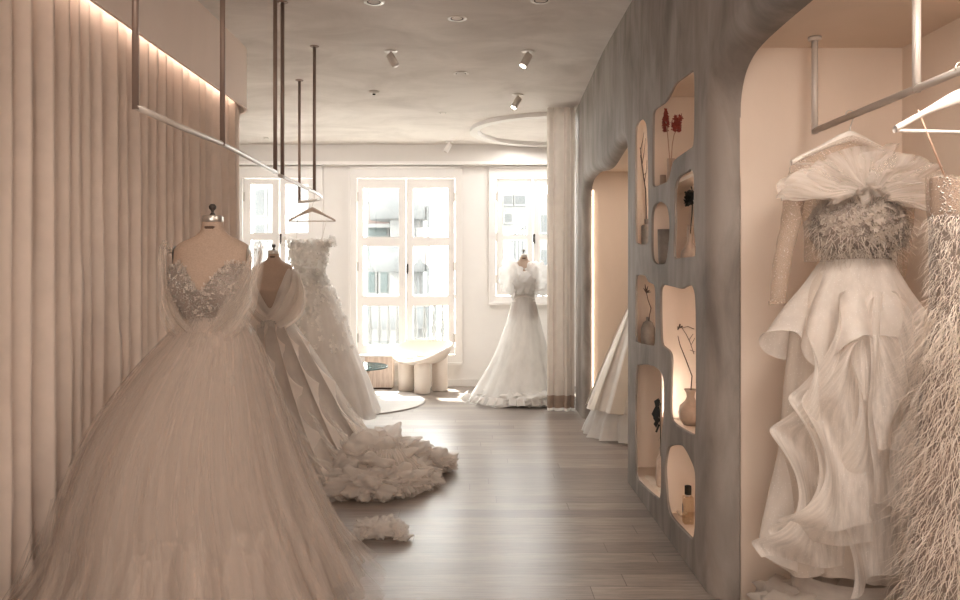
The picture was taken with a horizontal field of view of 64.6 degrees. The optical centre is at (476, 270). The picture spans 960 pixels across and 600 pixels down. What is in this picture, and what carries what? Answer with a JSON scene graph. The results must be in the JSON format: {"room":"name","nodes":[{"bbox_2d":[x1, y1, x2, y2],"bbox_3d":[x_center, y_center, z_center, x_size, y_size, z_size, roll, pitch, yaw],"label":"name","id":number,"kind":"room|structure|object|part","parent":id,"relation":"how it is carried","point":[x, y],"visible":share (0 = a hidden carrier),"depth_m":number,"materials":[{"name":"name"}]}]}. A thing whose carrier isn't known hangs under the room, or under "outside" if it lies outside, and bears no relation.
{"room":"clothing store","nodes":[
{"label":"clothing store","id":0,"kind":"room"},
{"bbox_2d":[281,219,380,419],"bbox_3d":[-1.266,0.406,6.601,0.798,1.728,0.700,0,0,-28],"label":"gown","id":1,"kind":"object","parent":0,"point":[323,322],"visible":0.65,"depth_m":6.49,"materials":[{"name":"white fabric"}]},
{"bbox_2d":[35,386,722,599],"bbox_3d":[-0.650,1.460,4.075,7.100,0.120,10.750,0,0,0],"label":"floor","id":2,"kind":"structure","parent":0,"point":[534,507],"depth_m":4.23,"materials":[{"name":"brown wood"}]},
{"bbox_2d":[172,204,251,289],"bbox_3d":[-1.148,0.554,3.300,0.343,1.690,0.340,0,0,0],"label":"mannequin","id":3,"kind":"object","parent":2,"relation":"on","point":[202,254],"visible":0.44,"depth_m":3.23,"materials":[{"name":"fabric"}]},
{"bbox_2d":[47,259,413,599],"bbox_3d":[-1.109,0.647,3.189,1.446,1.560,2.035,0,0,5],"label":"gown","id":4,"kind":"object","parent":3,"relation":"on","point":[192,487],"visible":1,"depth_m":3.01,"materials":[{"name":"fabric"}]},
{"bbox_3d":[-0.984,-0.060,3.300,0.008,0.100,0.084,0,0,0],"label":"arm plate","id":5,"kind":"part","parent":3,"relation":"part of","materials":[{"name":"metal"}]},
{"bbox_2d":[253,244,293,307],"bbox_3d":[-1.600,0.593,5.980,0.340,1.612,0.340,0,0,0],"label":"mannequin","id":6,"kind":"object","parent":2,"relation":"on","point":[271,272],"visible":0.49,"depth_m":5.89,"materials":[{"name":"fabric"}]},
{"bbox_2d":[245,262,458,506],"bbox_3d":[-0.934,0.696,5.357,1.623,1.575,1.800,0,0,-12],"label":"gown","id":7,"kind":"object","parent":6,"relation":"on","point":[336,457],"visible":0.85,"depth_m":5.17,"materials":[{"name":"white fabric"}]},
{"bbox_3d":[-1.594,0.407,5.870,0.272,0.094,0.101,0,0,0],"label":"waist sash","id":8,"kind":"part","parent":7,"relation":"part of","materials":[{"name":"beige fabric"}]},
{"bbox_2d":[364,354,393,388],"bbox_3d":[-1.163,1.199,9.082,0.345,0.402,0.225,0,0,0],"label":"base cabinet","id":9,"kind":"object","parent":2,"relation":"on","point":[384,378],"visible":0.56,"depth_m":8.98,"materials":[{"name":"brown wood"}]},
{"bbox_2d":[374,389,424,413],"bbox_3d":[-1.370,1.393,8.120,1.630,0.013,1.630,0,0,0],"label":"round rug","id":10,"kind":"object","parent":2,"relation":"on","point":[390,401],"visible":0.26,"depth_m":8.15,"materials":[{"name":"white carpet"}]},
{"bbox_2d":[363,362,387,372],"bbox_3d":[-1.280,1.192,8.000,0.682,0.389,0.682,0,0,0],"label":"side table","id":11,"kind":"object","parent":10,"relation":"on","point":[368,368],"visible":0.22,"depth_m":8.01,"materials":[{"name":"green glass"}]},
{"bbox_2d":[392,339,452,393],"bbox_3d":[-0.640,1.109,8.870,0.709,0.579,0.609,0,0,0],"label":"armchair","id":12,"kind":"object","parent":2,"relation":"on","point":[415,357],"visible":1,"depth_m":8.82,"materials":[{"name":"beige fabric"}]},
{"bbox_3d":[-0.830,1.199,8.910,0.186,0.398,0.186,0,0,0],"label":"leg","id":13,"kind":"part","parent":12,"relation":"part of","materials":[{"name":"beige fabric"}]},
{"bbox_3d":[-0.625,1.199,8.695,0.186,0.398,0.186,0,0,0],"label":"leg","id":14,"kind":"part","parent":12,"relation":"part of","materials":[{"name":"beige fabric"}]},
{"bbox_3d":[-0.640,1.199,9.070,0.186,0.398,0.186,0,0,0],"label":"leg","id":15,"kind":"part","parent":12,"relation":"part of","materials":[{"name":"beige fabric"}]},
{"bbox_3d":[-0.435,1.199,8.890,0.186,0.398,0.186,0,0,0],"label":"leg","id":16,"kind":"part","parent":12,"relation":"part of","materials":[{"name":"beige fabric"}]},
{"bbox_2d":[517,249,529,270],"bbox_3d":[0.510,0.581,8.300,0.340,1.636,0.340,0,0,0],"label":"dress form","id":17,"kind":"object","parent":2,"relation":"on","point":[523,260],"visible":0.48,"depth_m":8.26,"materials":[{"name":"fabric"}]},
{"bbox_2d":[458,258,575,407],"bbox_3d":[0.412,0.638,8.154,1.251,1.561,1.006,0,0,0],"label":"gown","id":18,"kind":"object","parent":17,"relation":"on","point":[516,374],"visible":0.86,"depth_m":8.09,"materials":[{"name":"white fabric"}]},
{"bbox_2d":[243,166,575,378],"bbox_3d":[-0.650,-0.150,9.340,7.100,3.100,0.180,0,0,0],"label":"wall","id":19,"kind":"structure","parent":0,"point":[483,324],"depth_m":9.25,"materials":[{"name":"white paint"}]},
{"bbox_2d":[239,166,322,333],"bbox_3d":[-2.410,-0.066,9.252,1.087,2.406,0.125,0,0,0],"label":"window","id":20,"kind":"structure","parent":19,"relation":"in","point":[278,185],"depth_m":9.27,"materials":[{"name":"paint"}]},
{"bbox_3d":[-2.410,-0.066,9.219,1.087,2.406,0.058,0,0,0],"label":"frame","id":21,"kind":"part","parent":20,"relation":"part of","materials":[{"name":"paint"}]},
{"bbox_2d":[348,166,462,364],"bbox_3d":[-0.870,-0.066,9.252,1.391,2.406,0.125,0,0,0],"label":"french door","id":22,"kind":"structure","parent":19,"relation":"in","point":[453,241],"depth_m":9.27,"materials":[{"name":"paint"}]},
{"bbox_2d":[239,145,575,160],"bbox_3d":[-0.650,-1.467,9.190,7.100,0.306,0.120,0,0,0],"label":"ceiling beam","id":23,"kind":"structure","parent":19,"relation":"attached to","point":[259,152],"depth_m":9.13,"materials":[{"name":"paint"}]},
{"bbox_2d":[239,161,575,165],"bbox_3d":[-0.650,-1.297,9.175,7.100,0.035,0.150,0,0,0],"label":"trim","id":24,"kind":"structure","parent":19,"relation":"attached to","point":[241,163],"depth_m":9.10,"materials":[{"name":"paint"}]},
{"bbox_2d":[394,379,575,385],"bbox_3d":[-0.650,1.357,9.235,7.100,0.085,0.029,0,0,0],"label":"baseboard","id":25,"kind":"structure","parent":19,"relation":"attached to","point":[451,382],"depth_m":9.22,"materials":[{"name":"paint"}]},
{"bbox_2d":[488,166,575,304],"bbox_3d":[0.688,-0.431,9.252,1.099,1.676,0.125,0,0,0],"label":"window","id":26,"kind":"structure","parent":19,"relation":"in","point":[496,237],"depth_m":9.25,"materials":[{"name":"paint"}]},
{"bbox_2d":[198,0,631,144],"bbox_3d":[-0.650,-1.630,4.075,7.100,0.269,10.751,0,0,0],"label":"ceiling","id":27,"kind":"structure","parent":0,"point":[568,39],"depth_m":6.33,"materials":[{"name":"white paint"}]},
{"bbox_2d":[89,0,246,114],"bbox_3d":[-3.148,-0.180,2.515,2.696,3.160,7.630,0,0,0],"label":"ceiling soffit","id":28,"kind":"structure","parent":27,"relation":"attached to","point":[185,31],"depth_m":4.79,"materials":[{"name":"beige paint"}]},
{"bbox_2d":[0,0,239,599],"bbox_3d":[-2.997,0.004,2.498,2.332,2.768,7.596,0,0,0],"label":"drape","id":29,"kind":"object","parent":28,"relation":"hanging from","point":[98,193],"visible":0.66,"depth_m":3.55,"materials":[{"name":"beige fabric"}]},
{"bbox_2d":[132,0,278,173],"bbox_3d":[-1.240,-1.177,3.760,0.110,1.154,1.932,0,0,1],"label":"rail","id":30,"kind":"object","parent":27,"relation":"hanging from","point":[135,3],"visible":1,"depth_m":3.64,"materials":[{"name":"silver metal"}]},
{"bbox_3d":[-1.272,-1.178,2.830,0.025,1.152,0.025,0,0,0],"label":"hanging rod","id":31,"kind":"part","parent":30,"relation":"part of","materials":[{"name":"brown metal"}]},
{"bbox_3d":[-1.222,-1.178,3.650,0.025,1.152,0.025,0,0,0],"label":"hanging rod","id":32,"kind":"part","parent":30,"relation":"part of","materials":[{"name":"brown metal"}]},
{"bbox_3d":[-1.245,-1.178,4.690,0.025,1.152,0.025,0,0,0],"label":"hanging rod","id":33,"kind":"part","parent":30,"relation":"part of","materials":[{"name":"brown metal"}]},
{"bbox_2d":[277,0,321,202],"bbox_3d":[-1.327,-1.177,5.833,0.250,1.154,1.944,0,0,-10],"label":"rail","id":34,"kind":"object","parent":27,"relation":"hanging from","point":[282,3],"visible":0.99,"depth_m":5.89,"materials":[{"name":"metal"}]},
{"bbox_3d":[-1.262,-1.178,4.930,0.025,1.152,0.025,0,0,0],"label":"hanging rod","id":35,"kind":"part","parent":34,"relation":"part of","materials":[{"name":"brown metal"}]},
{"bbox_3d":[-1.575,-1.151,6.740,0.025,1.098,0.025,0,0,0],"label":"hanging rod","id":36,"kind":"part","parent":34,"relation":"part of","materials":[{"name":"brown metal"}]},
{"bbox_2d":[289,198,335,221],"bbox_3d":[-1.440,-0.532,6.640,0.406,0.204,0.022,0,0,0],"label":"hanger","id":37,"kind":"object","parent":34,"relation":"hanging from","point":[312,209],"visible":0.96,"depth_m":6.63,"materials":[{"name":"wood"}]},
{"bbox_3d":[-1.262,-1.178,5.900,0.025,1.152,0.025,0,0,0],"label":"hanging rod","id":38,"kind":"part","parent":34,"relation":"part of","materials":[{"name":"brown metal"}]},
{"bbox_2d":[363,0,384,5],"bbox_3d":[-0.668,-1.748,4.931,0.140,0.010,0.140,0,0,0],"label":"recessed light","id":39,"kind":"object","parent":27,"relation":"in","point":[382,2],"visible":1,"depth_m":4.95,"materials":[{"name":"metal"}]},
{"bbox_2d":[369,90,378,94],"bbox_3d":[-0.958,-1.657,7.065,0.100,0.039,0.100,0,0,0],"label":"smoke detector","id":40,"kind":"object","parent":27,"relation":"attached to","point":[373,92],"visible":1,"depth_m":7.03,"materials":[{"name":"plastic"}]},
{"bbox_2d":[384,49,398,67],"bbox_3d":[-0.675,-1.680,6.028,0.119,0.144,0.105,0,0,0],"label":"ceiling spotlight","id":41,"kind":"object","parent":27,"relation":"attached to","point":[390,56],"visible":1,"depth_m":6.00,"materials":[{"name":"metal"}]},
{"bbox_2d":[443,141,452,152],"bbox_3d":[-0.338,-1.465,8.994,0.119,0.144,0.105,0,0,0],"label":"ceiling spotlight","id":42,"kind":"object","parent":27,"relation":"attached to","point":[448,146],"visible":1,"depth_m":8.96,"materials":[{"name":"metal"}]},
{"bbox_2d":[447,15,466,21],"bbox_3d":[-0.138,-1.748,5.251,0.140,0.010,0.140,0,0,0],"label":"recessed light","id":43,"kind":"object","parent":27,"relation":"in","point":[449,17],"visible":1,"depth_m":5.25,"materials":[{"name":"metal"}]},
{"bbox_2d":[453,71,468,74],"bbox_3d":[-0.138,-1.707,6.563,0.140,0.010,0.140,0,0,0],"label":"recessed light","id":44,"kind":"object","parent":27,"relation":"in","point":[456,72],"visible":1,"depth_m":6.52,"materials":[{"name":"metal"}]},
{"bbox_2d":[511,93,522,108],"bbox_3d":[0.380,-1.597,7.172,0.119,0.144,0.105,0,0,0],"label":"ceiling spotlight","id":45,"kind":"object","parent":27,"relation":"attached to","point":[516,102],"visible":1,"depth_m":7.14,"materials":[{"name":"metal"}]},
{"bbox_2d":[470,112,575,146],"bbox_3d":[0.850,-1.554,8.420,1.860,0.148,1.360,0,0,0],"label":"ring","id":46,"kind":"object","parent":27,"relation":"attached to","point":[475,132],"visible":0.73,"depth_m":8.26,"materials":[{"name":"paint"}]},
{"bbox_2d":[520,49,534,67],"bbox_3d":[0.398,-1.680,6.028,0.119,0.144,0.105,0,0,0],"label":"ceiling spotlight","id":47,"kind":"object","parent":27,"relation":"attached to","point":[528,56],"visible":1,"depth_m":6.00,"materials":[{"name":"metal"}]},
{"bbox_2d":[530,0,551,4],"bbox_3d":[0.413,-1.748,4.904,0.140,0.010,0.140,0,0,0],"label":"recessed light","id":48,"kind":"object","parent":27,"relation":"in","point":[532,1],"visible":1,"depth_m":4.93,"materials":[{"name":"metal"}]},
{"bbox_2d":[547,107,574,410],"bbox_3d":[0.838,-0.119,7.575,0.275,3.021,0.080,0,0,0],"label":"curtain","id":49,"kind":"object","parent":27,"relation":"hanging from","point":[560,121],"visible":1,"depth_m":7.58,"materials":[{"name":"fabric"}]},
{"bbox_3d":[0.838,1.379,7.575,0.275,0.027,0.080,0,0,0],"label":"hem trim","id":50,"kind":"part","parent":49,"relation":"part of","materials":[{"name":"beige fabric"}]},
{"bbox_2d":[581,306,627,443],"bbox_3d":[1.512,0.607,6.467,1.227,1.554,0.942,0,0,3],"label":"gown","id":51,"kind":"object","parent":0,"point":[607,418],"visible":0.22,"depth_m":6.29,"materials":[{"name":"white fabric"}]},
{"bbox_2d":[576,0,959,599],"bbox_3d":[1.950,0.300,3.200,1.900,4.200,9.000,0,0,0],"label":"wall","id":52,"kind":"structure","parent":0,"point":[737,73],"depth_m":3.23,"materials":[{"name":"paint"}]},
{"bbox_2d":[641,219,647,243],"bbox_3d":[1.085,-0.239,4.860,0.068,0.186,0.068,0,0,0],"label":"vase","id":53,"kind":"object","parent":52,"relation":"on","point":[644,228],"visible":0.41,"depth_m":4.83,"materials":[{"name":"grey ceramic"}]},
{"bbox_2d":[640,134,646,218],"bbox_3d":[1.078,-0.580,4.941,0.022,0.668,0.316,0,0,0],"label":"branch","id":54,"kind":"object","parent":53,"relation":"in","point":[643,134],"visible":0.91,"depth_m":4.85,"materials":[{"name":"brown plant"}]},
{"bbox_2d":[641,317,654,345],"bbox_3d":[1.075,0.395,4.778,0.090,0.210,0.090,0,0,0],"label":"vase","id":55,"kind":"object","parent":52,"relation":"on","point":[647,329],"visible":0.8,"depth_m":4.74,"materials":[{"name":"beige ceramic"}]},
{"bbox_2d":[644,285,650,320],"bbox_3d":[1.075,0.207,4.800,0.008,0.248,0.214,0,0,0],"label":"twig","id":56,"kind":"object","parent":55,"relation":"in","point":[645,289],"visible":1,"depth_m":4.77,"materials":[{"name":"brown plant"}]},
{"bbox_2d":[645,475,660,492],"bbox_3d":[1.077,1.280,4.555,0.067,0.010,0.393,0,0,-3],"label":"dried petals","id":57,"kind":"object","parent":52,"relation":"on","point":[651,479],"visible":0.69,"depth_m":4.62,"materials":[{"name":"beige plant"}]},
{"bbox_2d":[655,447,660,487],"bbox_3d":[1.100,1.169,4.530,0.072,0.235,0.072,0,0,0],"label":"floor vase","id":58,"kind":"object","parent":52,"relation":"on","point":[658,460],"visible":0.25,"depth_m":4.51,"materials":[{"name":"beige ceramic"}]},
{"bbox_2d":[652,398,661,455],"bbox_3d":[1.075,0.920,4.504,0.016,0.324,0.312,0,0,0],"label":"leafy branch","id":59,"kind":"object","parent":58,"relation":"in","point":[656,412],"visible":0.88,"depth_m":4.53,"materials":[{"name":"black plant"}]},
{"bbox_3d":[1.079,0.938,4.475,0.009,0.287,0.075,0,0,4],"label":"stem","id":60,"kind":"part","parent":59,"relation":"part of","materials":[{"name":"black plant"}]},
{"bbox_2d":[660,175,665,184],"bbox_3d":[1.045,-0.500,4.270,0.034,0.075,0.034,0,0,0],"label":"bud vase","id":61,"kind":"object","parent":52,"relation":"on","point":[662,177],"visible":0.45,"depth_m":4.26,"materials":[{"name":"brown ceramic"}]},
{"bbox_2d":[658,229,668,263],"bbox_3d":[1.062,-0.131,4.298,0.080,0.210,0.080,0,0,0],"label":"vase","id":62,"kind":"object","parent":52,"relation":"on","point":[663,234],"visible":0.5,"depth_m":4.26,"materials":[{"name":"ceramic"}]},
{"bbox_2d":[667,158,674,180],"bbox_3d":[1.050,-0.535,4.113,0.042,0.145,0.042,0,0,0],"label":"vase","id":63,"kind":"object","parent":52,"relation":"on","point":[673,159],"visible":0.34,"depth_m":4.10,"materials":[{"name":"brown ceramic"}]},
{"bbox_2d":[662,108,670,171],"bbox_3d":[1.035,-0.693,4.140,0.044,0.403,0.133,0,0,0],"label":"dried flower","id":64,"kind":"object","parent":63,"relation":"in","point":[665,122],"visible":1,"depth_m":4.16,"materials":[{"name":"red plant"}]},
{"bbox_3d":[1.042,-0.658,4.123,0.020,0.333,0.100,0,0,0],"label":"stem","id":65,"kind":"part","parent":64,"relation":"part of","materials":[{"name":"brown plant"}]},
{"bbox_2d":[670,114,683,166],"bbox_3d":[1.045,-0.656,4.026,0.062,0.328,0.186,0,0,0],"label":"dried flower","id":66,"kind":"object","parent":63,"relation":"in","point":[676,125],"visible":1,"depth_m":3.97,"materials":[{"name":"red plant"}]},
{"bbox_3d":[1.046,-0.617,4.052,0.011,0.249,0.136,0,0,3],"label":"stem","id":67,"kind":"part","parent":66,"relation":"part of","materials":[{"name":"brown plant"}]},
{"bbox_2d":[676,510,687,514],"bbox_3d":[1.087,1.280,4.028,0.055,0.014,0.105,0,0,0],"label":"card stack","id":68,"kind":"object","parent":52,"relation":"on","point":[679,512],"visible":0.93,"depth_m":4.01,"materials":[{"name":"beige paper"}]},
{"bbox_2d":[682,485,690,512],"bbox_3d":[1.075,1.190,3.872,0.051,0.192,0.044,0,0,0],"label":"perfume bottle","id":69,"kind":"object","parent":52,"relation":"on","point":[687,487],"visible":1,"depth_m":3.86,"materials":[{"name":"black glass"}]},
{"bbox_2d":[678,388,695,425],"bbox_3d":[1.110,0.707,3.951,0.124,0.185,0.124,0,0,0],"label":"pitcher vase","id":70,"kind":"object","parent":52,"relation":"on","point":[687,409],"visible":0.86,"depth_m":3.92,"materials":[{"name":"beige ceramic"}]},
{"bbox_2d":[677,324,694,389],"bbox_3d":[1.104,0.469,4.141,0.018,0.364,0.613,0,0,0],"label":"branch","id":71,"kind":"object","parent":70,"relation":"in","point":[680,326],"visible":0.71,"depth_m":3.96,"materials":[{"name":"brown plant"}]},
{"bbox_2d":[680,225,695,257],"bbox_3d":[1.100,-0.131,3.925,0.096,0.210,0.096,0,0,0],"label":"bottle vase","id":72,"kind":"object","parent":52,"relation":"on","point":[689,249],"visible":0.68,"depth_m":3.91,"materials":[{"name":"beige ceramic"}]},
{"bbox_2d":[683,190,693,233],"bbox_3d":[1.088,-0.296,3.882,0.061,0.243,0.091,0,0,0],"label":"flower","id":73,"kind":"object","parent":72,"relation":"in","point":[689,195],"visible":0.97,"depth_m":3.86,"materials":[{"name":"black plant"}]},
{"bbox_3d":[1.095,-0.257,3.885,0.006,0.165,0.084,0,0,7],"label":"stem","id":74,"kind":"part","parent":73,"relation":"part of","materials":[{"name":"black plant"}]},
{"bbox_2d":[808,0,959,133],"bbox_3d":[1.362,-0.748,2.095,0.052,0.392,1.991,0,0,0],"label":"rail","id":75,"kind":"object","parent":52,"relation":"hanging from","point":[917,86],"visible":1,"depth_m":2.45,"materials":[{"name":"silver metal"}]},
{"bbox_3d":[1.362,-0.749,3.065,0.025,0.391,0.025,0,0,0],"label":"hanging rod","id":76,"kind":"part","parent":75,"relation":"part of","materials":[{"name":"white paint"}]},
{"bbox_2d":[790,110,910,164],"bbox_3d":[1.362,-0.487,2.775,0.430,0.204,0.022,0,0,0],"label":"hanger","id":77,"kind":"object","parent":75,"relation":"hanging from","point":[848,136],"visible":0.97,"depth_m":2.77,"materials":[{"name":"plastic"}]},
{"bbox_2d":[746,140,926,599],"bbox_3d":[1.353,0.470,2.793,0.748,1.927,0.748,0,0,9],"label":"gown","id":78,"kind":"object","parent":77,"relation":"hanging from","point":[836,336],"visible":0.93,"depth_m":2.58,"materials":[{"name":"white fabric"}]},
{"bbox_3d":[1.378,-0.142,2.659,0.486,0.351,0.214,0,0,0],"label":"petal trim","id":79,"kind":"part","parent":78,"relation":"part of","materials":[{"name":"beige fabric"}]},
{"bbox_3d":[1.362,-0.749,2.355,0.025,0.391,0.025,0,0,0],"label":"hanging rod","id":80,"kind":"part","parent":75,"relation":"part of","materials":[{"name":"white paint"}]},
{"bbox_2d":[892,62,959,133],"bbox_3d":[1.362,-0.487,2.140,0.400,0.204,0.022,0,0,-7],"label":"hanger","id":81,"kind":"object","parent":75,"relation":"hanging from","point":[953,98],"visible":1,"depth_m":2.12,"materials":[{"name":"plastic"}]},
{"bbox_2d":[869,110,959,599],"bbox_3d":[1.440,0.462,2.109,0.632,1.825,0.476,0,0,-10],"label":"gown","id":82,"kind":"object","parent":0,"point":[932,545],"visible":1,"depth_m":2.11,"materials":[{"name":"beige fabric"}]},
{"label":"outside","id":83,"kind":"structure","parent":0,"visible":0},
{"bbox_3d":[0.000,4.650,19.750,28.000,0.100,20.500,0,0,0],"label":"ground","id":84,"kind":"structure","parent":83,"visible":0},
{"bbox_2d":[253,185,307,266],"bbox_3d":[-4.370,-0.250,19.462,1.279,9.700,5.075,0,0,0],"label":"building","id":85,"kind":"structure","parent":84,"relation":"on","point":[262,194],"depth_m":17.00,"materials":[{"name":"white"}]},
{"bbox_2d":[366,189,389,343],"bbox_3d":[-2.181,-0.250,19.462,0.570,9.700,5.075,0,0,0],"label":"building","id":86,"kind":"structure","parent":84,"relation":"on","point":[376,282],"depth_m":16.94,"materials":[{"name":"white"}]},
{"bbox_2d":[366,204,389,227],"bbox_3d":[-2.153,-1.212,16.750,0.540,0.520,0.300,0,0,0],"label":"panel","id":87,"kind":"object","parent":86,"relation":"attached to","point":[372,224],"visible":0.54,"depth_m":16.65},
{"bbox_3d":[-2.153,-0.993,16.750,0.540,0.080,0.300,0,0,0],"label":"sill","id":88,"kind":"part","parent":87,"relation":"part of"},
{"bbox_2d":[370,180,436,343],"bbox_3d":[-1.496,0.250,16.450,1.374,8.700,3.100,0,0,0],"label":"tower","id":89,"kind":"structure","parent":84,"relation":"on","point":[384,203],"depth_m":15.12,"materials":[{"name":"white"}]},
{"bbox_2d":[496,194,546,295],"bbox_3d":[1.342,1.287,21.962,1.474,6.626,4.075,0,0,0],"label":"building","id":90,"kind":"structure","parent":84,"relation":"on","point":[514,205],"depth_m":20.00,"materials":[{"name":"white"}]},
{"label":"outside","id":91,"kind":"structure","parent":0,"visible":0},
{"bbox_2d":[503,219,526,260],"bbox_3d":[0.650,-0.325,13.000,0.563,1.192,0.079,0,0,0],"label":"stair railing","id":92,"kind":"object","parent":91,"point":[519,227],"visible":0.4,"depth_m":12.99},
{"bbox_3d":[0.650,-0.684,13.000,0.563,0.472,0.079,0,0,0],"label":"handrail","id":93,"kind":"part","parent":92,"relation":"part of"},
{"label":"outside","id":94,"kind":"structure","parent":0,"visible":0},
{"bbox_2d":[364,294,447,343],"bbox_3d":[-0.850,0.700,9.800,1.400,0.800,0.100,0,0,0],"label":"balustrade","id":95,"kind":"object","parent":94,"point":[388,326],"visible":0.46,"depth_m":9.78,"materials":[{"name":"white metal"}]},
{"bbox_3d":[-0.850,0.330,9.800,1.400,0.060,0.100,0,0,0],"label":"handrail","id":96,"kind":"part","parent":95,"relation":"part of","materials":[{"name":"white metal"}]}
]}

